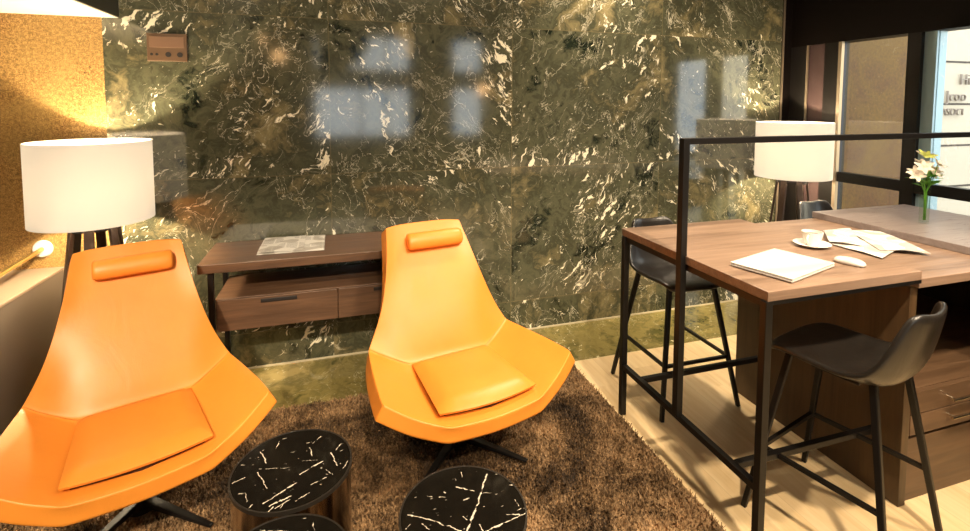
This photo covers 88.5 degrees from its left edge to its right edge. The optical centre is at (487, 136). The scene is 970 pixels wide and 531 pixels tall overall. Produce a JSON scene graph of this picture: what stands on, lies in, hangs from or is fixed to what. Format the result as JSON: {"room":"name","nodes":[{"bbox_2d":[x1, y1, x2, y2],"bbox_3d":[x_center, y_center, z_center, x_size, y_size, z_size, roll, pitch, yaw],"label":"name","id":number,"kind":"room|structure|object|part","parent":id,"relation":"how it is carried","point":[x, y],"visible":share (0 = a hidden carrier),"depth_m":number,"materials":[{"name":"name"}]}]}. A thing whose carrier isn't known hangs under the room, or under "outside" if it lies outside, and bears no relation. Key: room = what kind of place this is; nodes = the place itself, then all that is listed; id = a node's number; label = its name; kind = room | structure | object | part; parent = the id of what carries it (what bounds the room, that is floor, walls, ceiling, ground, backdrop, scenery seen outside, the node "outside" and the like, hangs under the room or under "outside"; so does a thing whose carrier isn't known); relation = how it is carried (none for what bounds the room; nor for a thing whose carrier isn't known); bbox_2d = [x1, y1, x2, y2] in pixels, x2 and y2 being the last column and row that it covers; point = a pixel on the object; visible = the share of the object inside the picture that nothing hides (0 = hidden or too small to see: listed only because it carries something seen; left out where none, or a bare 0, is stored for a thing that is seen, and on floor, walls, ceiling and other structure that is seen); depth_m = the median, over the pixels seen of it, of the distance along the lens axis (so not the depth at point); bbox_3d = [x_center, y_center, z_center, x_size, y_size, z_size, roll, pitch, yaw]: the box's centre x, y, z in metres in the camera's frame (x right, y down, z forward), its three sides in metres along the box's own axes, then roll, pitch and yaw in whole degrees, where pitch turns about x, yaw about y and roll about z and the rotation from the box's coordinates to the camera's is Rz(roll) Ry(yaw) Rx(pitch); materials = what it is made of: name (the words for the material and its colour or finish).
{"room":"hotel lobby","nodes":[
{"label":"hotel lobby","id":0,"kind":"room"},
{"bbox_2d":[0,270,63,435],"bbox_3d":[-1.675,1.219,0.457,0.143,0.700,4.698,-1,4,-17],"label":"wall","id":1,"kind":"structure","parent":0,"point":[28,323],"depth_m":2.35,"materials":[{"name":"brown"}]},
{"bbox_2d":[0,240,52,277],"bbox_3d":[-2.144,0.684,1.902,0.092,0.158,1.600,-1,4,-17],"label":"handrail","id":2,"kind":"object","parent":1,"relation":"attached to","point":[42,248],"visible":1,"depth_m":2.64,"materials":[{"name":"gold metal"}]},
{"bbox_3d":[-2.144,0.701,1.902,0.023,0.124,1.598,-1,4,-17],"label":"rail","id":3,"kind":"part","parent":2,"relation":"part of","materials":[{"name":"gold metal"}]},
{"bbox_2d":[0,266,63,307],"bbox_3d":[-2.026,0.868,0.325,0.887,0.016,4.698,-1,4,-17],"label":"trim","id":4,"kind":"structure","parent":1,"relation":"on","point":[15,283],"depth_m":2.48,"materials":[{"name":"brown wood"}]},
{"bbox_2d":[0,13,109,270],"bbox_3d":[-3.534,0.409,2.359,3.010,2.057,0.120,-1,4,-17],"label":"stone wall","id":5,"kind":"structure","parent":0,"point":[52,82],"depth_m":2.62,"materials":[{"name":"gold speckled stone"}]},
{"bbox_2d":[0,0,117,17],"bbox_3d":[-2.586,-0.492,-0.660,3.086,0.143,6.320,-1,4,-17],"label":"ceiling","id":6,"kind":"structure","parent":0,"point":[42,7],"depth_m":2.43,"materials":[{"name":"white paint"}]},
{"bbox_2d":[101,0,782,366],"bbox_3d":[0.134,-0.227,3.443,4.660,3.200,0.120,-1,4,-17],"label":"wall","id":7,"kind":"structure","parent":0,"point":[544,128],"depth_m":3.28,"materials":[{"name":"green stone"}]},
{"bbox_2d":[76,0,118,16],"bbox_3d":[-1.094,-1.016,-0.299,0.015,1.138,6.200,-1,4,-17],"label":"trim","id":8,"kind":"structure","parent":7,"relation":"attached to","point":[109,6],"depth_m":2.54,"materials":[{"name":"grey paint"}]},
{"bbox_2d":[146,33,187,61],"bbox_3d":[-1.782,-0.493,2.767,0.196,0.154,0.013,-1,4,-17],"label":"socket plate","id":9,"kind":"object","parent":7,"relation":"attached to","point":[160,46],"visible":1,"depth_m":2.76,"materials":[{"name":"orange metal"}]},
{"bbox_2d":[247,299,737,409],"bbox_3d":[0.236,1.434,3.329,5.190,0.100,0.610,-1,4,-17],"label":"trim","id":10,"kind":"structure","parent":7,"relation":"attached to","point":[297,383],"depth_m":3.28,"materials":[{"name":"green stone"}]},
{"bbox_2d":[20,138,154,309],"bbox_3d":[-1.952,0.728,2.491,0.504,1.411,0.504,0,4,5],"label":"floor lamp","id":11,"kind":"object","parent":10,"relation":"on","point":[73,187],"visible":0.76,"depth_m":2.27,"materials":[{"name":"fabric"}]},
{"bbox_3d":[-1.951,0.220,2.457,0.504,0.392,0.504,0,4,5],"label":"lamp shade","id":12,"kind":"part","parent":11,"relation":"part of","materials":[{"name":"fabric"}]},
{"bbox_3d":[-1.952,0.361,2.466,0.200,0.195,0.200,0,4,5],"label":"stem","id":13,"kind":"part","parent":11,"relation":"part of","materials":[{"name":"black metal"}]},
{"bbox_2d":[197,231,382,352],"bbox_3d":[-0.913,1.016,2.912,1.276,0.785,0.431,-1,4,-17],"label":"console","id":14,"kind":"object","parent":10,"relation":"on","point":[246,301],"visible":0.63,"depth_m":2.72,"materials":[{"name":"brown wood"}]},
{"bbox_3d":[-1.419,1.061,2.570,0.026,0.738,0.026,-1,4,-17],"label":"leg","id":15,"kind":"part","parent":14,"relation":"part of","materials":[{"name":"black metal"}]},
{"bbox_3d":[-1.521,1.038,2.904,0.026,0.738,0.026,-1,4,-17],"label":"leg","id":16,"kind":"part","parent":14,"relation":"part of","materials":[{"name":"black metal"}]},
{"bbox_3d":[-1.112,0.924,2.660,0.593,0.165,0.019,-1,4,-17],"label":"drawer","id":17,"kind":"part","parent":14,"relation":"part of","materials":[{"name":"brown wood"}]},
{"bbox_2d":[257,235,324,254],"bbox_3d":[-1.119,0.615,2.863,0.345,0.016,0.330,-1,4,-17],"label":"newspaper","id":18,"kind":"object","parent":14,"relation":"on","point":[273,245],"visible":1,"depth_m":2.83,"materials":[{"name":"beige paper"}]},
{"bbox_3d":[-0.906,0.904,2.929,1.169,0.165,0.375,-1,4,-17],"label":"drawer","id":19,"kind":"part","parent":14,"relation":"part of","materials":[{"name":"brown wood"}]},
{"bbox_3d":[-0.557,0.914,2.830,0.560,0.165,0.019,-1,4,-17],"label":"drawer","id":20,"kind":"part","parent":14,"relation":"part of","materials":[{"name":"brown wood"}]},
{"bbox_2d":[754,121,835,221],"bbox_3d":[2.275,0.627,3.750,0.504,1.467,0.504,3,4,33],"label":"floor lamp","id":21,"kind":"object","parent":10,"relation":"on","point":[798,164],"visible":0.76,"depth_m":3.53,"materials":[{"name":"fabric"}]},
{"bbox_3d":[2.276,0.245,3.724,0.200,0.203,0.200,3,4,33],"label":"stem","id":22,"kind":"part","parent":21,"relation":"part of","materials":[{"name":"black metal"}]},
{"bbox_3d":[2.276,0.098,3.715,0.504,0.408,0.504,3,4,33],"label":"lamp shade","id":23,"kind":"part","parent":21,"relation":"part of","materials":[{"name":"fabric"}]},
{"bbox_2d":[774,0,792,221],"bbox_3d":[2.467,-0.269,4.156,0.220,3.200,0.123,-1,4,-17],"label":"trim","id":24,"kind":"structure","parent":7,"relation":"attached to","point":[789,3],"depth_m":4.06,"materials":[{"name":"black"}]},
{"bbox_2d":[775,0,809,220],"bbox_3d":[2.500,-0.260,4.022,0.196,3.200,0.160,-1,4,-17],"label":"window","id":25,"kind":"structure","parent":7,"relation":"in","point":[799,72],"depth_m":4.03,"materials":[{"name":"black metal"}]},
{"bbox_2d":[575,335,969,530],"bbox_3d":[-0.145,1.664,-0.164,7.970,0.100,5.860,-1,4,-17],"label":"floor","id":26,"kind":"structure","parent":0,"point":[794,501],"depth_m":2.20,"materials":[{"name":"brown wood"}]},
{"bbox_2d":[0,363,725,530],"bbox_3d":[-0.478,1.480,1.605,2.775,0.034,2.254,-1,4,-17],"label":"shag rug","id":27,"kind":"object","parent":26,"relation":"on","point":[586,468],"visible":0.42,"depth_m":2.15,"materials":[{"name":"brown carpet"}]},
{"bbox_2d":[0,239,276,530],"bbox_3d":[-1.373,0.969,1.947,0.878,0.941,0.875,-3,5,-37],"label":"lounge chair","id":28,"kind":"object","parent":27,"relation":"on","point":[136,396],"visible":1,"depth_m":1.91,"materials":[{"name":"orange leather"}]},
{"bbox_3d":[-1.395,1.431,1.771,0.039,0.041,0.315,1,4,16],"label":"leg","id":29,"kind":"part","parent":28,"relation":"part of","materials":[{"name":"black metal"}]},
{"bbox_2d":[91,250,172,279],"bbox_3d":[-1.542,0.558,2.169,0.286,0.081,0.068,-3,5,-37],"label":"pillow","id":30,"kind":"object","parent":28,"relation":"on","point":[156,262],"depth_m":2.15,"materials":[{"name":"orange leather"}]},
{"bbox_2d":[58,388,212,490],"bbox_3d":[-1.266,1.058,1.808,0.424,0.045,0.422,-3,5,-37],"label":"seat cushion","id":31,"kind":"object","parent":28,"relation":"on","point":[139,432],"depth_m":1.76,"materials":[{"name":"orange leather"}]},
{"bbox_2d":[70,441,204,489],"bbox_3d":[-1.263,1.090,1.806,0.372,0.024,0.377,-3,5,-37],"label":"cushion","id":32,"kind":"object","parent":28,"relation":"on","point":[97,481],"depth_m":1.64,"materials":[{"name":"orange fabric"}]},
{"bbox_3d":[-1.175,1.424,1.895,0.317,0.041,0.038,1,4,14],"label":"leg","id":33,"kind":"part","parent":28,"relation":"part of","materials":[{"name":"black metal"}]},
{"bbox_2d":[228,429,351,530],"bbox_3d":[-0.641,1.281,1.645,0.376,0.400,0.376,-1,4,-17],"label":"side table","id":34,"kind":"object","parent":27,"relation":"on","point":[303,470],"visible":1,"depth_m":1.59,"materials":[{"name":"black stone"}]},
{"bbox_2d":[250,513,344,530],"bbox_3d":[-0.531,1.305,1.278,0.360,0.400,0.360,-1,4,-17],"label":"side table","id":35,"kind":"object","parent":27,"relation":"on","point":[302,521],"visible":1,"depth_m":1.41,"materials":[{"name":"black stone"}]},
{"bbox_2d":[399,465,526,530],"bbox_3d":[-0.072,1.294,1.465,0.372,0.400,0.372,-1,4,-17],"label":"side table","id":36,"kind":"object","parent":27,"relation":"on","point":[466,497],"visible":1,"depth_m":1.48,"materials":[{"name":"black stone"}]},
{"bbox_2d":[366,219,574,477],"bbox_3d":[-0.164,0.946,2.336,0.919,0.941,0.889,-2,4,-28],"label":"lounge chair","id":37,"kind":"object","parent":27,"relation":"on","point":[444,364],"visible":0.99,"depth_m":2.31,"materials":[{"name":"orange leather"}]},
{"bbox_2d":[406,228,462,249],"bbox_3d":[-0.276,0.532,2.595,0.300,0.081,0.069,-2,4,-28],"label":"pillow","id":38,"kind":"object","parent":37,"relation":"on","point":[450,237],"depth_m":2.58,"materials":[{"name":"orange leather"}]},
{"bbox_3d":[-0.217,1.409,2.158,0.040,0.041,0.326,2,4,24],"label":"leg","id":39,"kind":"part","parent":37,"relation":"part of","materials":[{"name":"black metal"}]},
{"bbox_2d":[412,345,535,415],"bbox_3d":[-0.078,1.036,2.180,0.444,0.045,0.428,-2,4,-28],"label":"seat cushion","id":40,"kind":"object","parent":37,"relation":"on","point":[456,379],"depth_m":2.11,"materials":[{"name":"orange leather"}]},
{"bbox_2d":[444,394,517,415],"bbox_3d":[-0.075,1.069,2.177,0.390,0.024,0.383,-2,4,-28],"label":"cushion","id":41,"kind":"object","parent":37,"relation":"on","point":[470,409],"depth_m":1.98,"materials":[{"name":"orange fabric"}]},
{"bbox_3d":[0.024,1.403,2.250,0.326,0.041,0.040,2,4,24],"label":"leg","id":42,"kind":"part","parent":37,"relation":"part of","materials":[{"name":"black metal"}]},
{"bbox_2d":[611,216,739,422],"bbox_3d":[1.033,0.960,2.781,0.491,0.926,0.509,-1,4,-17],"label":"bar stool","id":43,"kind":"object","parent":26,"relation":"on","point":[652,267],"visible":0.6,"depth_m":2.66,"materials":[{"name":"black metal"}]},
{"bbox_3d":[0.806,1.084,2.906,0.169,0.660,0.031,2,4,29],"label":"leg","id":44,"kind":"part","parent":43,"relation":"part of","materials":[{"name":"black metal"}]},
{"bbox_3d":[0.912,1.113,2.551,0.031,0.650,0.167,2,4,27],"label":"leg","id":45,"kind":"part","parent":43,"relation":"part of","materials":[{"name":"black metal"}]},
{"bbox_3d":[1.265,1.107,2.656,0.167,0.650,0.031,2,4,29],"label":"leg","id":46,"kind":"part","parent":43,"relation":"part of","materials":[{"name":"black metal"}]},
{"bbox_2d":[618,132,969,530],"bbox_3d":[1.784,0.717,2.418,2.078,1.459,0.898,-1,4,-17],"label":"bar table","id":47,"kind":"object","parent":26,"relation":"on","point":[706,250],"visible":0.91,"depth_m":2.06,"materials":[{"name":"brown wood"}]},
{"bbox_3d":[0.695,0.969,2.546,0.030,0.933,0.028,-1,4,-17],"label":"leg","id":48,"kind":"part","parent":47,"relation":"part of","materials":[{"name":"black metal"}]},
{"bbox_3d":[0.810,0.600,2.093,0.030,1.188,0.032,-1,4,-17],"label":"divider post","id":49,"kind":"part","parent":47,"relation":"part of","materials":[{"name":"black metal"}]},
{"bbox_3d":[0.825,0.544,2.107,0.020,0.025,0.832,-1,4,-17],"label":"rail","id":50,"kind":"part","parent":47,"relation":"part of","materials":[{"name":"brown wood"}]},
{"bbox_3d":[0.947,1.024,1.725,0.030,0.933,0.028,-1,4,-17],"label":"leg","id":51,"kind":"part","parent":47,"relation":"part of","materials":[{"name":"black metal"}]},
{"bbox_2d":[730,248,834,282],"bbox_3d":[1.146,0.498,1.939,0.330,0.019,0.230,-2,5,-33],"label":"laptop","id":52,"kind":"object","parent":47,"relation":"on","point":[787,266],"visible":1,"depth_m":1.91,"materials":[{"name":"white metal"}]},
{"bbox_2d":[793,238,831,248],"bbox_3d":[1.444,0.481,2.220,0.148,0.018,0.148,-1,4,-17],"label":"saucer","id":53,"kind":"object","parent":47,"relation":"on","point":[800,241],"visible":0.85,"depth_m":2.21,"materials":[{"name":"white ceramic"}]},
{"bbox_2d":[801,229,823,245],"bbox_3d":[1.442,0.454,2.219,0.087,0.060,0.084,1,4,6],"label":"coffee cup","id":54,"kind":"object","parent":53,"relation":"on","point":[811,237],"visible":1,"depth_m":2.19,"materials":[{"name":"white ceramic"}]},
{"bbox_3d":[1.306,0.559,1.805,0.718,0.014,0.024,-1,4,-17],"label":"rail","id":55,"kind":"part","parent":47,"relation":"part of","materials":[{"name":"black metal"}]},
{"bbox_2d":[833,256,865,267],"bbox_3d":[1.434,0.493,1.975,0.060,0.027,0.106,-3,5,-37],"label":"computer mouse","id":56,"kind":"object","parent":47,"relation":"on","point":[851,261],"visible":1,"depth_m":1.96,"materials":[{"name":"white plastic"}]},
{"bbox_2d":[798,200,832,219],"bbox_3d":[2.341,0.928,3.307,0.491,0.926,0.509,-1,4,-17],"label":"bar stool","id":57,"kind":"object","parent":26,"relation":"on","point":[806,208],"visible":0.14,"depth_m":3.49,"materials":[{"name":"black metal"}]},
{"bbox_2d":[741,301,947,530],"bbox_3d":[1.351,1.020,1.875,0.491,0.926,0.509,-2,4,-32],"label":"bar stool","id":58,"kind":"object","parent":26,"relation":"on","point":[857,358],"visible":0.98,"depth_m":1.82,"materials":[{"name":"black leather"}]},
{"bbox_3d":[1.092,1.153,1.951,0.167,0.650,0.031,1,4,14],"label":"leg","id":59,"kind":"part","parent":58,"relation":"part of","materials":[{"name":"black metal"}]},
{"bbox_3d":[1.404,1.141,2.146,0.031,0.650,0.167,1,4,12],"label":"leg","id":60,"kind":"part","parent":58,"relation":"part of","materials":[{"name":"black metal"}]},
{"bbox_3d":[1.342,0.877,1.882,0.140,0.016,0.160,-2,4,-32],"label":"mount plate","id":61,"kind":"part","parent":58,"relation":"part of","materials":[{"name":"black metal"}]},
{"bbox_3d":[1.289,1.169,1.638,0.031,0.660,0.169,1,4,12],"label":"leg","id":62,"kind":"part","parent":58,"relation":"part of","materials":[{"name":"black metal"}]},
{"bbox_3d":[1.600,1.157,1.832,0.169,0.660,0.031,1,4,14],"label":"leg","id":63,"kind":"part","parent":58,"relation":"part of","materials":[{"name":"black metal"}]},
{"bbox_2d":[735,218,969,506],"bbox_3d":[2.120,0.973,2.547,1.288,0.932,0.908,-1,4,-17],"label":"desk","id":64,"kind":"object","parent":26,"relation":"on","point":[942,386],"visible":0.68,"depth_m":2.14,"materials":[{"name":"brown wood"}]},
{"bbox_3d":[1.525,1.002,2.361,0.040,0.896,0.847,-1,4,-17],"label":"panel","id":65,"kind":"part","parent":64,"relation":"part of","materials":[{"name":"brown wood"}]},
{"bbox_2d":[756,218,969,287],"bbox_3d":[2.128,0.526,2.524,1.272,0.036,0.900,-1,4,-17],"label":"countertop","id":66,"kind":"structure","parent":64,"relation":"on","point":[942,266],"depth_m":2.18,"materials":[{"name":"brown wood"}]},
{"bbox_2d":[823,228,930,257],"bbox_3d":[1.843,0.498,2.377,0.453,0.025,0.417,-1,4,-17],"label":"magazine","id":67,"kind":"object","parent":64,"relation":"on","point":[879,244],"visible":1,"depth_m":2.35,"materials":[{"name":"white paper"}]},
{"bbox_2d":[812,204,969,254],"bbox_3d":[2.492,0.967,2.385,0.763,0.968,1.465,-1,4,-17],"label":"countertop","id":68,"kind":"structure","parent":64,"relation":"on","point":[940,229],"depth_m":2.67,"materials":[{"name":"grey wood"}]},
{"bbox_2d":[905,149,947,221],"bbox_3d":[2.316,0.267,2.642,0.201,0.394,0.172,1,4,7],"label":"flower vase","id":69,"kind":"object","parent":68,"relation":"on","point":[924,167],"visible":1,"depth_m":2.62,"materials":[{"name":"clear glass"}]},
{"bbox_3d":[2.293,0.305,2.622,0.057,0.281,0.009,-2,4,-32],"label":"stem","id":70,"kind":"part","parent":69,"relation":"part of","materials":[{"name":"green plant"}]},
{"bbox_3d":[2.329,0.322,2.635,0.028,0.246,0.012,1,4,17],"label":"stem","id":71,"kind":"part","parent":69,"relation":"part of","materials":[{"name":"green plant"}]},
{"bbox_3d":[2.340,0.297,2.629,0.042,0.295,0.004,2,4,28],"label":"stem","id":72,"kind":"part","parent":69,"relation":"part of","materials":[{"name":"green plant"}]},
{"bbox_3d":[1.976,1.150,2.084,0.620,0.084,0.019,-1,4,-17],"label":"drawer","id":73,"kind":"part","parent":64,"relation":"part of","materials":[{"name":"brown wood"}]},
{"bbox_3d":[1.977,1.059,2.078,0.620,0.090,0.019,-1,4,-17],"label":"drawer","id":74,"kind":"part","parent":64,"relation":"part of","materials":[{"name":"brown wood"}]},
{"bbox_2d":[913,293,969,388],"bbox_3d":[2.139,0.990,2.514,1.192,0.013,0.725,-1,4,-17],"label":"shelf","id":75,"kind":"object","parent":64,"relation":"attached to","point":[949,363],"depth_m":2.33,"materials":[{"name":"brown wood"}]},
{"bbox_3d":[2.724,0.982,2.706,0.040,0.896,0.760,-1,4,-17],"label":"panel","id":76,"kind":"part","parent":64,"relation":"part of","materials":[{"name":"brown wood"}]},
{"bbox_3d":[1.970,1.138,2.054,0.200,0.012,0.034,-1,4,-17],"label":"handle","id":77,"kind":"part","parent":64,"relation":"part of","materials":[{"name":"brown wood"}]},
{"bbox_3d":[1.970,1.063,2.049,0.200,0.012,0.034,-1,4,-17],"label":"handle","id":78,"kind":"part","parent":64,"relation":"part of","materials":[{"name":"brown wood"}]},
{"bbox_2d":[803,44,824,200],"bbox_3d":[2.587,0.317,3.938,0.060,2.060,0.145,-1,4,-17],"label":"wall panel","id":79,"kind":"object","parent":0,"point":[817,52],"visible":0.29,"depth_m":3.90,"materials":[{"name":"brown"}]},
{"bbox_2d":[842,36,907,208],"bbox_3d":[3.002,-0.330,4.491,0.940,3.520,0.950,-1,4,-17],"label":"pier","id":80,"kind":"object","parent":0,"point":[877,68],"visible":0.22,"depth_m":4.05,"materials":[{"name":"brown stone"}]},
{"bbox_2d":[791,0,969,47],"bbox_3d":[3.436,-1.100,1.150,0.140,1.140,6.320,-1,4,-17],"label":"wall","id":81,"kind":"structure","parent":0,"point":[815,22],"depth_m":3.47,"materials":[{"name":"black paint"}]},
{"bbox_2d":[818,42,849,209],"bbox_3d":[2.625,0.325,3.813,0.100,2.060,0.115,-1,4,-17],"label":"trim","id":82,"kind":"structure","parent":81,"relation":"attached to","point":[831,49],"depth_m":3.75,"materials":[{"name":"black metal"}]},
{"bbox_2d":[831,41,844,209],"bbox_3d":[2.603,0.331,3.734,0.028,2.060,0.024,-1,4,-17],"label":"trim","id":83,"kind":"structure","parent":81,"relation":"attached to","point":[842,43],"depth_m":3.69,"materials":[{"name":"brown metal"}]},
{"bbox_2d":[898,32,924,205],"bbox_3d":[2.798,0.361,3.285,0.120,2.060,0.080,-1,4,-17],"label":"trim","id":84,"kind":"structure","parent":81,"relation":"attached to","point":[916,41],"depth_m":3.23,"materials":[{"name":"black metal"}]},
{"bbox_2d":[915,31,947,209],"bbox_3d":[2.834,0.365,3.217,0.090,2.060,0.070,-1,4,-17],"label":"trim","id":85,"kind":"structure","parent":81,"relation":"attached to","point":[935,47],"depth_m":3.15,"materials":[{"name":"blue metal"}]},
{"bbox_3d":[3.678,0.550,0.454,0.140,2.060,4.640,-1,4,-17],"label":"wall","id":86,"kind":"structure","parent":0,"visible":0},
{"bbox_2d":[837,171,969,201],"bbox_3d":[2.797,0.336,3.192,0.055,0.072,1.126,-1,4,-17],"label":"trim","id":87,"kind":"structure","parent":86,"relation":"attached to","point":[942,191],"depth_m":3.32,"materials":[{"name":"black metal"}]},
{"label":"outside","id":88,"kind":"structure","parent":0,"visible":0},
{"bbox_3d":[8.850,1.485,4.916,12.250,0.130,20.000,-1,4,-17],"label":"ground","id":89,"kind":"structure","parent":88,"visible":0},
{"bbox_2d":[937,29,969,215],"bbox_3d":[7.483,-1.392,7.079,9.500,5.320,0.306,-1,4,-17],"label":"wall","id":90,"kind":"structure","parent":89,"relation":"on","point":[954,152],"depth_m":6.62,"materials":[{"name":"beige paint"}]},
{"bbox_2d":[943,74,969,114],"bbox_3d":[6.144,-0.546,6.543,0.504,0.540,0.024,-1,4,-17],"label":"lettering","id":91,"kind":"object","parent":90,"relation":"attached to","point":[967,80],"depth_m":6.55,"materials":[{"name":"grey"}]}
]}

